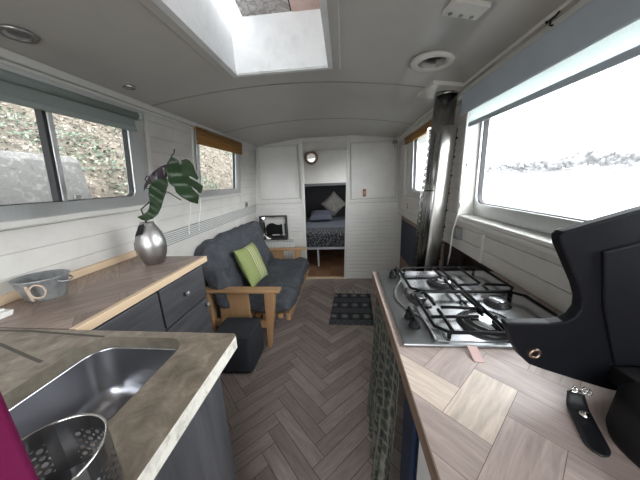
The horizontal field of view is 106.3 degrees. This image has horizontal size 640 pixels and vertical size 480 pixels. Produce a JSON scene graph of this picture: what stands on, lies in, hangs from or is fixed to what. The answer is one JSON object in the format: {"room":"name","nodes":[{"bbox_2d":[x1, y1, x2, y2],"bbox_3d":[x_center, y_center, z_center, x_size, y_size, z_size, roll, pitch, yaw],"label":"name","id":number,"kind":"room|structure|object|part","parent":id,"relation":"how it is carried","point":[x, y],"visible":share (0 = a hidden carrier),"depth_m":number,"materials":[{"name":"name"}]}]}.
{"room":"ship interior","nodes":[
{"label":"ship interior","id":0,"kind":"room"},
{"bbox_2d":[0,112,255,294],"bbox_3d":[-1.103,-0.234,0.951,0.130,0.850,4.745,-1,14,6],"label":"wall","id":1,"kind":"structure","parent":0,"point":[75,244],"depth_m":1.26,"materials":[{"name":"white wood"}]},
{"bbox_2d":[0,63,149,221],"bbox_3d":[-1.089,-0.340,0.886,0.101,0.515,1.075,-1,14,6],"label":"window","id":2,"kind":"structure","parent":1,"relation":"in","point":[133,142],"depth_m":1.01,"materials":[{"name":"metal"}]},
{"bbox_2d":[0,68,143,131],"bbox_3d":[-1.039,-0.517,0.806,0.060,0.105,1.055,-1,14,6],"label":"roller blind","id":3,"kind":"object","parent":2,"relation":"attached to","point":[17,89],"visible":1,"depth_m":0.95,"materials":[{"name":"grey fabric"}]},
{"bbox_3d":[-1.048,-0.475,0.812,0.014,0.022,1.029,-1,14,6],"label":"rail","id":4,"kind":"part","parent":3,"relation":"part of","materials":[{"name":"grey metal"}]},
{"bbox_2d":[0,204,149,229],"bbox_3d":[-1.082,-0.080,0.953,0.037,0.025,1.120,-1,14,6],"label":"sill","id":5,"kind":"structure","parent":1,"relation":"attached to","point":[50,219],"depth_m":0.99,"materials":[{"name":"white wood"}]},
{"bbox_2d":[0,47,256,149],"bbox_3d":[-1.044,-0.621,0.848,0.032,0.045,4.745,-1,14,6],"label":"crown molding","id":6,"kind":"structure","parent":1,"relation":"attached to","point":[7,57],"depth_m":1.05,"materials":[{"name":"white wood"}]},
{"bbox_2d":[143,112,241,225],"bbox_3d":[-0.968,-0.553,2.100,0.091,0.730,1.345,-1,14,6],"label":"trim","id":7,"kind":"structure","parent":1,"relation":"attached to","point":[145,121],"depth_m":1.45,"materials":[{"name":"white wood"}]},
{"bbox_2d":[188,198,200,233],"bbox_3d":[-0.986,-0.191,1.890,0.040,0.266,0.185,-1,14,6],"label":"blind cord","id":8,"kind":"object","parent":1,"relation":"hanging from","point":[200,198],"visible":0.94,"depth_m":1.83,"materials":[{"name":"white plastic"}]},
{"bbox_2d":[134,205,256,256],"bbox_3d":[-0.980,-0.191,2.362,0.036,0.113,2.005,-1,14,6],"label":"air vent","id":9,"kind":"object","parent":1,"relation":"in","point":[180,234],"visible":0.78,"depth_m":2.06,"materials":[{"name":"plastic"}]},
{"bbox_2d":[166,212,255,317],"bbox_3d":[-1.156,0.665,1.180,0.122,1.000,4.745,-1,14,6],"label":"lining","id":10,"kind":"object","parent":1,"relation":"attached to","point":[187,247],"depth_m":2.10,"materials":[{"name":"white wood"}]},
{"bbox_2d":[194,130,239,197],"bbox_3d":[-0.954,-0.700,2.285,0.104,0.535,0.795,-1,14,6],"label":"window","id":11,"kind":"structure","parent":1,"relation":"in","point":[235,157],"depth_m":2.34,"materials":[{"name":"metal"}]},
{"bbox_2d":[194,126,242,154],"bbox_3d":[-0.899,-0.900,2.229,0.029,0.124,0.845,-1,14,6],"label":"blind","id":12,"kind":"object","parent":11,"relation":"attached to","point":[205,137],"visible":1,"depth_m":2.11,"materials":[{"name":"brown wood"}]},
{"bbox_3d":[-0.902,-0.946,2.218,0.023,0.030,0.845,-1,14,6],"label":"head rail","id":13,"kind":"part","parent":12,"relation":"part of","materials":[{"name":"brown wood"}]},
{"bbox_2d":[199,193,241,199],"bbox_3d":[-0.950,-0.432,2.354,0.032,0.021,0.840,-1,14,6],"label":"sill","id":14,"kind":"structure","parent":1,"relation":"attached to","point":[234,194],"depth_m":2.26,"materials":[{"name":"white wood"}]},
{"bbox_2d":[0,0,566,158],"bbox_3d":[0.037,-1.007,2.048,2.314,0.187,7.450,-1,14,6],"label":"ceiling","id":15,"kind":"structure","parent":0,"point":[109,44],"depth_m":1.03,"materials":[{"name":"paint"}]},
{"bbox_2d":[0,24,39,43],"bbox_3d":[-0.941,-0.639,0.748,0.090,0.010,0.090,-1,14,6],"label":"recessed light","id":16,"kind":"object","parent":15,"relation":"in","point":[19,32],"visible":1,"depth_m":0.74,"materials":[{"name":"silver metal"}]},
{"bbox_2d":[123,84,135,89],"bbox_3d":[-0.922,-0.738,1.162,0.052,0.010,0.052,-1,14,6],"label":"recessed light","id":17,"kind":"object","parent":15,"relation":"in","point":[129,87],"visible":1,"depth_m":1.16,"materials":[{"name":"silver metal"}]},
{"bbox_2d":[140,0,339,78],"bbox_3d":[-0.237,-0.811,0.661,0.565,0.237,1.035,-1,14,6],"label":"skylight window","id":18,"kind":"structure","parent":15,"relation":"attached to","point":[307,40],"depth_m":1.11,"materials":[{"name":"paint"}]},
{"bbox_2d":[235,0,319,16],"bbox_3d":[-0.189,-1.030,0.597,0.460,0.224,1.072,-1,14,6],"label":"hatch cover","id":19,"kind":"object","parent":18,"relation":"on","point":[246,7],"visible":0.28,"depth_m":1.07,"materials":[{"name":"grey paint"}]},
{"bbox_3d":[-0.190,-1.033,0.594,0.460,0.216,1.068,-1,14,6],"label":"lid panel","id":20,"kind":"part","parent":19,"relation":"part of","materials":[{"name":"grey paint"}]},
{"bbox_3d":[-0.071,-1.017,0.624,0.210,0.177,0.946,-1,14,6],"label":"panel","id":21,"kind":"part","parent":19,"relation":"part of","materials":[{"name":"pink paint"}]},
{"bbox_2d":[151,81,425,105],"bbox_3d":[-0.092,-0.857,1.383,1.840,0.097,0.012,-2,14,0],"label":"batten","id":22,"kind":"object","parent":15,"relation":"attached to","point":[324,81],"visible":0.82,"depth_m":1.38,"materials":[{"name":"paint"}]},
{"bbox_2d":[223,118,409,132],"bbox_3d":[-0.015,-1.060,2.195,1.840,0.097,0.012,-2,14,0],"label":"batten","id":23,"kind":"object","parent":15,"relation":"attached to","point":[320,118],"visible":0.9,"depth_m":2.19,"materials":[{"name":"paint"}]},
{"bbox_2d":[338,0,340,68],"bbox_3d":[0.051,-0.730,0.698,0.006,0.016,1.010,-1,14,6],"label":"trim","id":24,"kind":"structure","parent":15,"relation":"attached to","point":[338,0],"depth_m":0.91,"materials":[{"name":"white wood"}]},
{"bbox_2d":[410,50,455,72],"bbox_3d":[0.512,-0.824,1.091,0.192,0.058,0.192,-1,14,6],"label":"ceiling vent","id":25,"kind":"object","parent":15,"relation":"in","point":[438,55],"visible":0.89,"depth_m":1.08,"materials":[{"name":"white plastic"}]},
{"bbox_2d":[442,0,490,19],"bbox_3d":[0.456,-0.723,0.751,0.118,0.029,0.068,-3,14,-3],"label":"ceiling plate","id":26,"kind":"object","parent":15,"relation":"attached to","point":[465,9],"visible":1,"depth_m":0.74,"materials":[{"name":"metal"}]},
{"bbox_2d":[220,249,404,479],"bbox_3d":[0.064,0.819,2.502,2.400,0.032,7.450,-1,14,6],"label":"floor","id":27,"kind":"structure","parent":0,"point":[301,412],"depth_m":1.58,"materials":[{"name":"brown wood"}]},
{"bbox_2d":[0,251,222,392],"bbox_3d":[-0.862,0.642,1.154,0.459,1.034,0.691,-1,14,6],"label":"dresser","id":28,"kind":"object","parent":27,"relation":"on","point":[121,292],"visible":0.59,"depth_m":0.99,"materials":[{"name":"brown wood"}]},
{"bbox_2d":[0,308,13,319],"bbox_3d":[-1.045,0.235,0.755,0.110,0.027,0.055,-1,14,6],"label":"soap dish","id":29,"kind":"object","parent":28,"relation":"on","point":[4,313],"visible":1,"depth_m":0.76,"materials":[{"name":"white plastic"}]},
{"bbox_2d":[8,269,73,301],"bbox_3d":[-1.025,0.172,0.891,0.167,0.084,0.151,8,17,36],"label":"bucket","id":30,"kind":"object","parent":28,"relation":"on","point":[55,282],"visible":0.94,"depth_m":0.87,"materials":[{"name":"grey metal"}]},
{"bbox_2d":[23,284,46,301],"bbox_3d":[-0.974,0.182,0.824,0.055,0.063,0.013,-6,14,-13],"label":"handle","id":31,"kind":"object","parent":30,"relation":"attached to","point":[27,289],"visible":1,"depth_m":0.82,"materials":[{"name":"beige wood"}]},
{"bbox_3d":[-0.939,0.144,0.888,0.024,0.017,0.050,-1,14,6],"label":"handle","id":32,"kind":"part","parent":30,"relation":"part of","materials":[{"name":"metal"}]},
{"bbox_2d":[0,256,201,329],"bbox_3d":[-0.897,0.189,1.038,0.426,0.029,0.681,-1,14,6],"label":"countertop","id":33,"kind":"structure","parent":28,"relation":"on","point":[88,295],"depth_m":0.89,"materials":[{"name":"brown wood"}]},
{"bbox_3d":[-0.687,0.670,0.966,0.018,0.855,0.295,-1,14,6],"label":"door","id":34,"kind":"part","parent":28,"relation":"part of","materials":[{"name":"grey wood"}]},
{"bbox_2d":[134,221,166,264],"bbox_3d":[-0.867,0.014,1.230,0.136,0.215,0.137,-1,14,6],"label":"vase","id":35,"kind":"object","parent":28,"relation":"on","point":[150,243],"visible":0.97,"depth_m":1.19,"materials":[{"name":"silver metal"}]},
{"bbox_2d":[138,149,202,222],"bbox_3d":[-0.705,-0.240,1.117,0.385,0.343,0.079,2,14,16],"label":"monstera leaves","id":36,"kind":"object","parent":35,"relation":"on","point":[178,175],"visible":0.99,"depth_m":1.09,"materials":[{"name":"green plant"}]},
{"bbox_3d":[-0.780,-0.220,1.153,0.212,0.290,0.037,-1,14,6],"label":"stem","id":37,"kind":"part","parent":36,"relation":"part of","materials":[{"name":"green plant"}]},
{"bbox_3d":[-0.671,0.266,1.192,0.018,0.180,0.320,-1,14,6],"label":"drawer","id":38,"kind":"part","parent":28,"relation":"part of","materials":[{"name":"grey wood"}]},
{"bbox_3d":[-0.653,0.685,1.295,0.018,0.665,0.320,-1,14,6],"label":"door","id":39,"kind":"part","parent":28,"relation":"part of","materials":[{"name":"grey wood"}]},
{"bbox_2d":[154,376,236,479],"bbox_3d":[-0.697,0.880,0.302,0.922,0.966,0.910,-1,14,6],"label":"base cabinet","id":40,"kind":"object","parent":27,"relation":"on","point":[203,451],"visible":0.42,"depth_m":0.52,"materials":[{"name":"grey wood"}]},
{"bbox_2d":[0,328,236,479],"bbox_3d":[-0.720,0.388,0.207,0.922,0.034,0.980,-1,14,6],"label":"countertop","id":41,"kind":"structure","parent":40,"relation":"on","point":[145,431],"depth_m":0.51,"materials":[{"name":"stone"}]},
{"bbox_2d":[0,392,38,479],"bbox_3d":[-0.292,0.218,0.193,0.010,0.268,0.081,11,19,43],"label":"board","id":42,"kind":"object","parent":41,"relation":"on","point":[15,462],"visible":1,"depth_m":0.21,"materials":[{"name":"pink plastic"}]},
{"bbox_2d":[21,413,122,479],"bbox_3d":[-0.317,0.292,0.281,0.120,0.084,0.120,-2,14,2],"label":"holder","id":43,"kind":"object","parent":41,"relation":"on","point":[58,436],"visible":0.9,"depth_m":0.32,"materials":[{"name":"metal"}]},
{"bbox_2d":[9,348,176,479],"bbox_3d":[-0.485,0.416,0.443,0.303,0.148,0.485,-1,14,6],"label":"sink bowl","id":44,"kind":"object","parent":41,"relation":"attached to","point":[102,382],"visible":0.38,"depth_m":0.62,"materials":[{"name":"metal"}]},
{"bbox_2d":[214,317,263,372],"bbox_3d":[-0.635,0.821,1.891,0.304,0.316,0.284,-1,14,6],"label":"pouf","id":45,"kind":"object","parent":27,"relation":"on","point":[247,330],"visible":0.77,"depth_m":1.79,"materials":[{"name":"grey fabric"}]},
{"bbox_3d":[-0.641,0.683,1.857,0.305,0.033,0.285,-1,14,6],"label":"lid","id":46,"kind":"part","parent":45,"relation":"part of","materials":[{"name":"grey fabric"}]},
{"bbox_2d":[194,221,308,347],"bbox_3d":[-0.590,0.330,2.598,0.820,0.929,1.310,-1,14,6],"label":"futon sofa","id":47,"kind":"object","parent":27,"relation":"on","point":[279,291],"visible":0.78,"depth_m":2.09,"materials":[{"name":"fabric"}]},
{"bbox_3d":[-0.932,0.683,2.087,0.055,0.515,0.060,-1,14,6],"label":"leg","id":48,"kind":"part","parent":47,"relation":"part of","materials":[{"name":"brown wood"}]},
{"bbox_3d":[-0.837,0.164,2.578,0.338,0.577,1.306,-1,14,6],"label":"mattress","id":49,"kind":"part","parent":47,"relation":"part of","materials":[{"name":"fabric"}]},
{"bbox_3d":[-0.721,0.563,2.037,0.260,0.275,0.024,-1,14,6],"label":"arm panel","id":50,"kind":"part","parent":47,"relation":"part of","materials":[{"name":"brown wood"}]},
{"bbox_3d":[-0.675,0.715,2.071,0.460,0.070,0.036,-1,14,6],"label":"rail","id":51,"kind":"part","parent":47,"relation":"part of","materials":[{"name":"brown wood"}]},
{"bbox_3d":[-0.655,0.415,1.994,0.665,0.026,0.090,-1,14,6],"label":"armrest","id":52,"kind":"part","parent":47,"relation":"part of","materials":[{"name":"brown wood"}]},
{"bbox_2d":[233,242,267,286],"bbox_3d":[-0.657,0.232,2.331,0.206,0.373,0.387,1,14,13],"label":"cushion","id":53,"kind":"object","parent":47,"relation":"on","point":[249,260],"visible":1,"depth_m":2.22,"materials":[{"name":"green fabric"}]},
{"bbox_3d":[-0.407,0.674,2.032,0.106,0.515,0.065,-1,14,6],"label":"leg","id":54,"kind":"part","parent":47,"relation":"part of","materials":[{"name":"brown wood"}]},
{"bbox_3d":[-0.608,0.268,3.215,0.260,0.275,0.024,-1,14,6],"label":"arm panel","id":55,"kind":"part","parent":47,"relation":"part of","materials":[{"name":"brown wood"}]},
{"bbox_3d":[-0.470,0.430,2.609,0.598,0.193,1.164,-1,14,6],"label":"seat mattress","id":56,"kind":"part","parent":47,"relation":"part of","materials":[{"name":"fabric"}]},
{"bbox_3d":[-0.527,0.120,3.171,0.695,0.026,0.090,-1,14,6],"label":"armrest","id":57,"kind":"part","parent":47,"relation":"part of","materials":[{"name":"brown wood"}]},
{"bbox_3d":[-0.217,0.525,2.618,0.037,0.066,1.145,-1,14,6],"label":"rail","id":58,"kind":"part","parent":47,"relation":"part of","materials":[{"name":"brown wood"}]},
{"bbox_3d":[-0.294,0.380,3.211,0.106,0.515,0.065,-1,14,6],"label":"leg","id":59,"kind":"part","parent":47,"relation":"part of","materials":[{"name":"brown wood"}]},
{"bbox_2d":[264,239,294,258],"bbox_3d":[-0.573,0.288,3.420,0.538,0.609,0.112,-1,14,6],"label":"radiator","id":60,"kind":"object","parent":27,"relation":"on","point":[270,243],"visible":0.26,"depth_m":3.32,"materials":[{"name":"metal"}]},
{"bbox_2d":[259,215,288,239],"bbox_3d":[-0.636,-0.169,3.313,0.370,0.332,0.085,-1,14,6],"label":"frame","id":61,"kind":"object","parent":60,"relation":"on","point":[274,227],"visible":0.85,"depth_m":3.32,"materials":[{"name":"silver metal"}]},
{"bbox_2d":[306,216,344,265],"bbox_3d":[0.284,-0.086,4.857,1.804,0.580,2.026,-1,14,6],"label":"bed","id":62,"kind":"object","parent":27,"relation":"on","point":[330,234],"visible":0.32,"depth_m":3.90,"materials":[{"name":"fabric"}]},
{"bbox_2d":[309,210,332,220],"bbox_3d":[0.024,-0.515,5.045,0.479,0.204,0.406,-1,14,6],"label":"pillow","id":63,"kind":"object","parent":62,"relation":"on","point":[316,215],"visible":1,"depth_m":4.91,"materials":[{"name":"grey fabric"}]},
{"bbox_3d":[0.279,-0.241,4.835,1.809,0.237,1.999,-1,14,6],"label":"mattress","id":64,"kind":"part","parent":62,"relation":"part of","materials":[{"name":"grey fabric"}]},
{"bbox_2d":[306,227,344,246],"bbox_3d":[0.204,-0.059,4.051,1.781,0.241,0.440,-1,14,6],"label":"blanket","id":65,"kind":"object","parent":62,"relation":"on","point":[326,236],"depth_m":3.87,"materials":[{"name":"grey fabric"}]},
{"bbox_3d":[0.192,0.129,3.904,1.800,0.040,0.035,-1,14,6],"label":"rail","id":66,"kind":"part","parent":62,"relation":"part of","materials":[{"name":"metal"}]},
{"bbox_2d":[321,191,345,215],"bbox_3d":[0.299,-0.789,5.230,0.573,0.549,0.167,-1,14,6],"label":"cushion","id":67,"kind":"object","parent":62,"relation":"on","point":[334,203],"visible":0.97,"depth_m":5.17,"materials":[{"name":"grey fabric"}]},
{"bbox_2d":[307,276,344,278],"bbox_3d":[0.084,0.551,3.504,0.550,0.012,0.070,-1,14,6],"label":"threshold","id":68,"kind":"object","parent":27,"relation":"on","point":[315,277],"visible":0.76,"depth_m":3.49,"materials":[{"name":"brown wood"}]},
{"bbox_2d":[329,287,373,325],"bbox_3d":[0.373,0.726,2.745,0.500,0.014,0.842,-1,14,6],"label":"rug","id":69,"kind":"object","parent":27,"relation":"on","point":[349,308],"visible":1,"depth_m":2.62,"materials":[{"name":"black fabric"}]},
{"bbox_2d":[400,392,418,479],"bbox_3d":[0.524,0.769,0.722,0.528,0.880,0.120,-1,14,6],"label":"base cabinet","id":70,"kind":"object","parent":27,"relation":"on","point":[410,438],"visible":0.07,"depth_m":0.68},
{"bbox_2d":[372,271,639,479],"bbox_3d":[0.568,0.376,0.385,0.760,0.040,1.667,-1,14,6],"label":"countertop","id":71,"kind":"structure","parent":70,"relation":"on","point":[503,417],"depth_m":0.47,"materials":[{"name":"brown wood"}]},
{"bbox_2d":[367,294,399,479],"bbox_3d":[0.261,0.683,1.098,0.073,0.865,0.521,-1,14,6],"label":"curtain","id":72,"kind":"object","parent":71,"relation":"hanging from","point":[384,375],"visible":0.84,"depth_m":1.03,"materials":[{"name":"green fabric"}]},
{"bbox_2d":[377,266,557,348],"bbox_3d":[0.511,0.206,0.907,0.508,0.044,0.552,-1,14,6],"label":"gas hob","id":73,"kind":"object","parent":71,"relation":"in","point":[459,309],"visible":0.93,"depth_m":0.82,"materials":[{"name":"metal"}]},
{"bbox_3d":[0.338,0.161,1.121,0.034,0.025,0.034,-1,14,6],"label":"control knob","id":74,"kind":"part","parent":73,"relation":"part of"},
{"bbox_3d":[0.297,0.243,0.793,0.034,0.025,0.034,-1,14,6],"label":"control knob","id":75,"kind":"part","parent":73,"relation":"part of","materials":[{"name":"black plastic"}]},
{"bbox_3d":[0.293,0.256,0.743,0.034,0.025,0.034,-1,14,6],"label":"control knob","id":76,"kind":"part","parent":73,"relation":"part of","materials":[{"name":"black plastic"}]},
{"bbox_3d":[0.378,0.216,0.906,0.097,0.013,0.097,-1,14,6],"label":"burner","id":77,"kind":"part","parent":73,"relation":"part of","materials":[{"name":"silver metal"}]},
{"bbox_3d":[0.523,0.180,1.025,0.127,0.013,0.127,-1,14,6],"label":"burner","id":78,"kind":"part","parent":73,"relation":"part of","materials":[{"name":"silver metal"}]},
{"bbox_3d":[0.523,0.180,1.025,0.115,0.013,0.115,-1,14,6],"label":"burner crown","id":79,"kind":"part","parent":73,"relation":"part of","materials":[{"name":"metal"}]},
{"bbox_3d":[0.510,0.253,0.734,0.167,0.013,0.167,-1,14,6],"label":"burner","id":80,"kind":"part","parent":73,"relation":"part of","materials":[{"name":"metal"}]},
{"bbox_3d":[0.510,0.252,0.734,0.151,0.013,0.151,-1,14,6],"label":"burner crown","id":81,"kind":"part","parent":73,"relation":"part of","materials":[{"name":"black metal"}]},
{"bbox_3d":[0.627,0.219,0.849,0.086,0.013,0.086,-1,14,6],"label":"burner","id":82,"kind":"part","parent":73,"relation":"part of","materials":[{"name":"silver metal"}]},
{"bbox_2d":[467,345,484,362],"bbox_3d":[0.405,0.297,0.626,0.024,0.011,0.049,0,14,12],"label":"tag","id":83,"kind":"object","parent":71,"relation":"on","point":[473,350],"visible":1,"depth_m":0.62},
{"bbox_2d":[501,206,639,467],"bbox_3d":[0.545,0.136,0.359,0.376,0.440,0.215,-1,14,6],"label":"bag","id":84,"kind":"object","parent":71,"relation":"on","point":[596,341],"visible":1,"depth_m":0.44,"materials":[{"name":"black leather"}]},
{"bbox_3d":[0.617,0.105,0.430,0.237,0.300,0.007,-1,14,6],"label":"raised plate","id":85,"kind":"part","parent":84,"relation":"part of","materials":[{"name":"black leather"}]},
{"bbox_2d":[566,385,610,457],"bbox_3d":[0.492,0.322,0.441,0.039,0.044,0.122,7,17,33],"label":"leather strap","id":86,"kind":"object","parent":71,"relation":"on","point":[588,429],"visible":1,"depth_m":0.44,"materials":[{"name":"black leather"}]},
{"bbox_2d":[416,440,430,479],"bbox_3d":[0.489,0.867,0.371,0.530,0.860,0.588,-1,14,6],"label":"fridge","id":87,"kind":"object","parent":27,"relation":"on","point":[422,469],"visible":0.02,"depth_m":0.58,"materials":[{"name":"white plastic"}]},
{"bbox_3d":[0.720,0.617,1.768,0.421,0.660,0.390,-1,14,6],"label":"wood stove","id":88,"kind":"object","parent":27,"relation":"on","visible":0},
{"bbox_2d":[412,125,457,270],"bbox_3d":[0.735,-0.178,1.521,0.253,1.000,0.087,-5,14,-10],"label":"guard","id":89,"kind":"object","parent":88,"relation":"on","point":[446,156],"visible":0.9,"depth_m":1.48,"materials":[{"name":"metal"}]},
{"bbox_2d":[416,80,466,270],"bbox_3d":[0.735,-0.290,1.518,0.230,1.225,0.230,-1,14,6],"label":"flue pipe","id":90,"kind":"object","parent":88,"relation":"on","point":[445,93],"visible":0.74,"depth_m":1.42,"materials":[{"name":"metal"}]},
{"bbox_2d":[303,149,346,216],"bbox_3d":[0.305,-0.875,5.202,2.200,1.950,1.130,-1,14,6],"label":"wall","id":91,"kind":"structure","parent":0,"point":[330,167],"depth_m":4.57,"materials":[{"name":"white paint"}]},
{"bbox_2d":[304,151,317,164],"bbox_3d":[-0.165,-1.542,4.495,0.260,0.260,0.041,-1,14,6],"label":"window","id":92,"kind":"structure","parent":91,"relation":"in","point":[312,152],"depth_m":4.48,"materials":[{"name":"metal"}]},
{"bbox_2d":[304,182,345,186],"bbox_3d":[0.240,-1.051,4.588,2.000,0.080,0.045,-1,14,6],"label":"trim","id":93,"kind":"structure","parent":91,"relation":"attached to","point":[344,183],"depth_m":4.58,"materials":[{"name":"white wood"}]},
{"bbox_2d":[255,135,418,278],"bbox_3d":[0.114,-0.380,3.262,2.270,1.932,0.043,-1,14,6],"label":"wall","id":94,"kind":"structure","parent":0,"point":[374,229],"depth_m":3.21,"materials":[{"name":"white wood"}]},
{"bbox_2d":[256,145,300,199],"bbox_3d":[-0.545,-0.883,3.179,0.555,0.720,0.022,-1,14,6],"label":"trim","id":95,"kind":"structure","parent":94,"relation":"attached to","point":[295,146],"depth_m":3.17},
{"bbox_2d":[299,135,349,278],"bbox_3d":[0.077,-0.375,3.274,0.673,1.918,0.070,-1,14,6],"label":"door frame","id":96,"kind":"structure","parent":94,"relation":"attached to","point":[333,138],"depth_m":3.16,"materials":[{"name":"white wood"}]},
{"bbox_2d":[256,199,397,204],"bbox_3d":[0.067,-0.511,3.216,1.910,0.058,0.018,-1,14,6],"label":"trim","id":97,"kind":"structure","parent":94,"relation":"attached to","point":[380,200],"depth_m":3.17,"materials":[{"name":"white wood"}]},
{"bbox_2d":[350,140,397,199],"bbox_3d":[0.683,-0.882,3.062,0.582,0.707,0.022,-1,14,6],"label":"trim","id":98,"kind":"structure","parent":94,"relation":"attached to","point":[389,141],"depth_m":3.05,"materials":[{"name":"white wood"}]},
{"bbox_2d":[398,103,571,312],"bbox_3d":[0.798,-0.240,0.767,0.054,0.945,4.745,-1,14,6],"label":"wall","id":99,"kind":"structure","parent":0,"point":[541,274],"depth_m":1.11,"materials":[{"name":"white wood"}]},
{"bbox_2d":[403,117,431,202],"bbox_3d":[0.912,-0.686,2.200,0.076,0.646,0.890,-1,14,6],"label":"window","id":100,"kind":"structure","parent":99,"relation":"in","point":[411,149],"depth_m":2.42,"materials":[{"name":"metal"}]},
{"bbox_3d":[0.914,-0.679,2.123,0.055,0.570,0.640,-1,14,6],"label":"frame","id":101,"kind":"part","parent":100,"relation":"part of","materials":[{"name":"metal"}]},
{"bbox_2d":[404,119,431,144],"bbox_3d":[0.870,-0.948,2.143,0.024,0.075,0.900,-1,14,6],"label":"blind","id":102,"kind":"object","parent":100,"relation":"attached to","point":[422,130],"visible":0.74,"depth_m":2.09,"materials":[{"name":"brown wood"}]},
{"bbox_2d":[400,216,442,270],"bbox_3d":[1.022,0.247,2.611,0.075,0.950,1.375,-1,14,6],"label":"panelling","id":103,"kind":"object","parent":99,"relation":"attached to","point":[408,228],"visible":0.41,"depth_m":2.86,"materials":[{"name":"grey wood"}]},
{"bbox_3d":[1.027,0.118,2.597,0.011,0.488,1.250,-1,14,6],"label":"inset panel","id":104,"kind":"part","parent":103,"relation":"part of","materials":[{"name":"wood"}]},
{"bbox_2d":[453,226,462,239],"bbox_3d":[0.851,-0.044,1.491,0.026,0.075,0.090,-1,14,6],"label":"wall socket","id":105,"kind":"object","parent":99,"relation":"attached to","point":[457,234],"visible":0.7,"depth_m":1.46,"materials":[{"name":"grey plastic"}]},
{"bbox_2d":[447,162,469,264],"bbox_3d":[0.822,-0.127,1.458,0.030,0.647,0.180,0,14,9],"label":"hanging cable","id":106,"kind":"object","parent":99,"relation":"hanging from","point":[460,205],"visible":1,"depth_m":1.38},
{"bbox_2d":[441,241,492,270],"bbox_3d":[0.875,0.817,0.312,0.210,0.955,3.370,-1,14,6],"label":"lining","id":107,"kind":"object","parent":99,"relation":"attached to","point":[457,257],"depth_m":1.83,"materials":[{"name":"brown wood"}]},
{"bbox_2d":[478,233,484,262],"bbox_3d":[0.834,0.044,1.240,0.015,0.155,0.020,-1,14,6],"label":"trim","id":108,"kind":"structure","parent":99,"relation":"attached to","point":[482,237],"depth_m":1.24,"materials":[{"name":"white wood"}]},
{"bbox_2d":[394,0,590,142],"bbox_3d":[0.732,-0.649,0.671,0.066,0.060,4.745,-1,14,6],"label":"crown molding","id":109,"kind":"structure","parent":99,"relation":"attached to","point":[568,7],"depth_m":0.89,"materials":[{"name":"white wood"}]},
{"bbox_2d":[457,111,554,248],"bbox_3d":[0.815,-0.310,0.746,0.136,0.671,1.271,-1,14,6],"label":"reveal","id":110,"kind":"structure","parent":99,"relation":"attached to","point":[471,134],"depth_m":1.32,"materials":[{"name":"white paint"}]},
{"bbox_2d":[473,118,589,234],"bbox_3d":[0.846,-0.313,0.747,0.057,0.638,1.226,-1,14,6],"label":"window","id":111,"kind":"structure","parent":110,"relation":"attached to","point":[543,222],"depth_m":1.14,"materials":[{"name":"metal"}]},
{"bbox_2d":[457,218,558,257],"bbox_3d":[0.778,0.029,0.828,0.036,0.021,1.290,-1,14,6],"label":"sill","id":112,"kind":"structure","parent":99,"relation":"attached to","point":[551,251],"depth_m":0.95,"materials":[{"name":"white wood"}]},
{"bbox_2d":[461,0,639,126],"bbox_3d":[0.715,-0.536,0.683,0.064,0.167,1.210,-1,14,6],"label":"roller blind","id":113,"kind":"object","parent":99,"relation":"attached to","point":[602,35],"visible":1,"depth_m":0.69,"materials":[{"name":"grey fabric"}]},
{"bbox_3d":[0.732,-0.464,0.694,0.014,0.022,1.184,-1,14,6],"label":"rail","id":114,"kind":"part","parent":113,"relation":"part of","materials":[{"name":"grey metal"}]},
{"bbox_2d":[545,10,560,26],"bbox_3d":[0.704,-0.664,0.729,0.013,0.031,0.054,-1,14,6],"label":"curtain hook","id":115,"kind":"object","parent":99,"relation":"attached to","point":[559,11],"visible":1,"depth_m":0.73,"materials":[{"name":"black metal"}]},
{"label":"outside","id":116,"kind":"structure","parent":0,"visible":0},
{"label":"ground","id":117,"kind":"structure","parent":116,"visible":0},
{"bbox_2d":[0,150,91,204],"bbox_3d":[-2.312,0.872,0.355,0.499,2.288,4.236,-1,14,6],"label":"concrete block","id":118,"kind":"object","parent":117,"relation":"on","point":[23,175],"visible":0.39,"depth_m":1.66,"materials":[{"name":"grey concrete"}]},
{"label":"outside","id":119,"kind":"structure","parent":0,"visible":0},
{"bbox_2d":[416,177,639,219],"bbox_3d":[33.166,-6.095,26.354,59.050,0.001,180.000,-1,14,6],"label":"river","id":120,"kind":"structure","parent":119,"point":[586,198],"depth_m":17.93,"materials":[{"name":"grey liquid"}]},
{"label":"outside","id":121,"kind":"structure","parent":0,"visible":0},
{"bbox_2d":[0,101,231,197],"bbox_3d":[-4.780,-2.624,2.908,6.500,5.640,14.000,-1,14,6],"label":"embankment","id":122,"kind":"object","parent":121,"point":[98,186],"visible":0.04,"depth_m":2.95,"materials":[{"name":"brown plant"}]},
{"bbox_2d":[0,103,231,196],"bbox_3d":[-3.942,-2.198,3.709,4.659,4.254,9.539,-1,14,6],"label":"fallen leaves","id":123,"kind":"object","parent":122,"relation":"on","point":[8,114],"visible":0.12,"depth_m":3.11,"materials":[{"name":"brown plant"}]},
{"bbox_2d":[0,106,231,193],"bbox_3d":[-3.939,-2.244,3.701,4.642,4.172,9.540,-1,14,6],"label":"ivy","id":124,"kind":"object","parent":122,"relation":"on","point":[80,156],"visible":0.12,"depth_m":2.84,"materials":[{"name":"green plant"}]},
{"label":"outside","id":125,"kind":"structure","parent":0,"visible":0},
{"bbox_2d":[485,164,639,178],"bbox_3d":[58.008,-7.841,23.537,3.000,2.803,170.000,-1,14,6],"label":"bank","id":126,"kind":"object","parent":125,"point":[633,170],"visible":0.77,"depth_m":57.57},
{"bbox_2d":[486,146,639,172],"bbox_3d":[60.441,-10.826,23.096,4.620,6.208,162.649,-1,14,6],"label":"trees","id":127,"kind":"object","parent":126,"relation":"on","point":[608,158],"visible":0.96,"depth_m":58.93,"materials":[{"name":"plant"}]}
]}

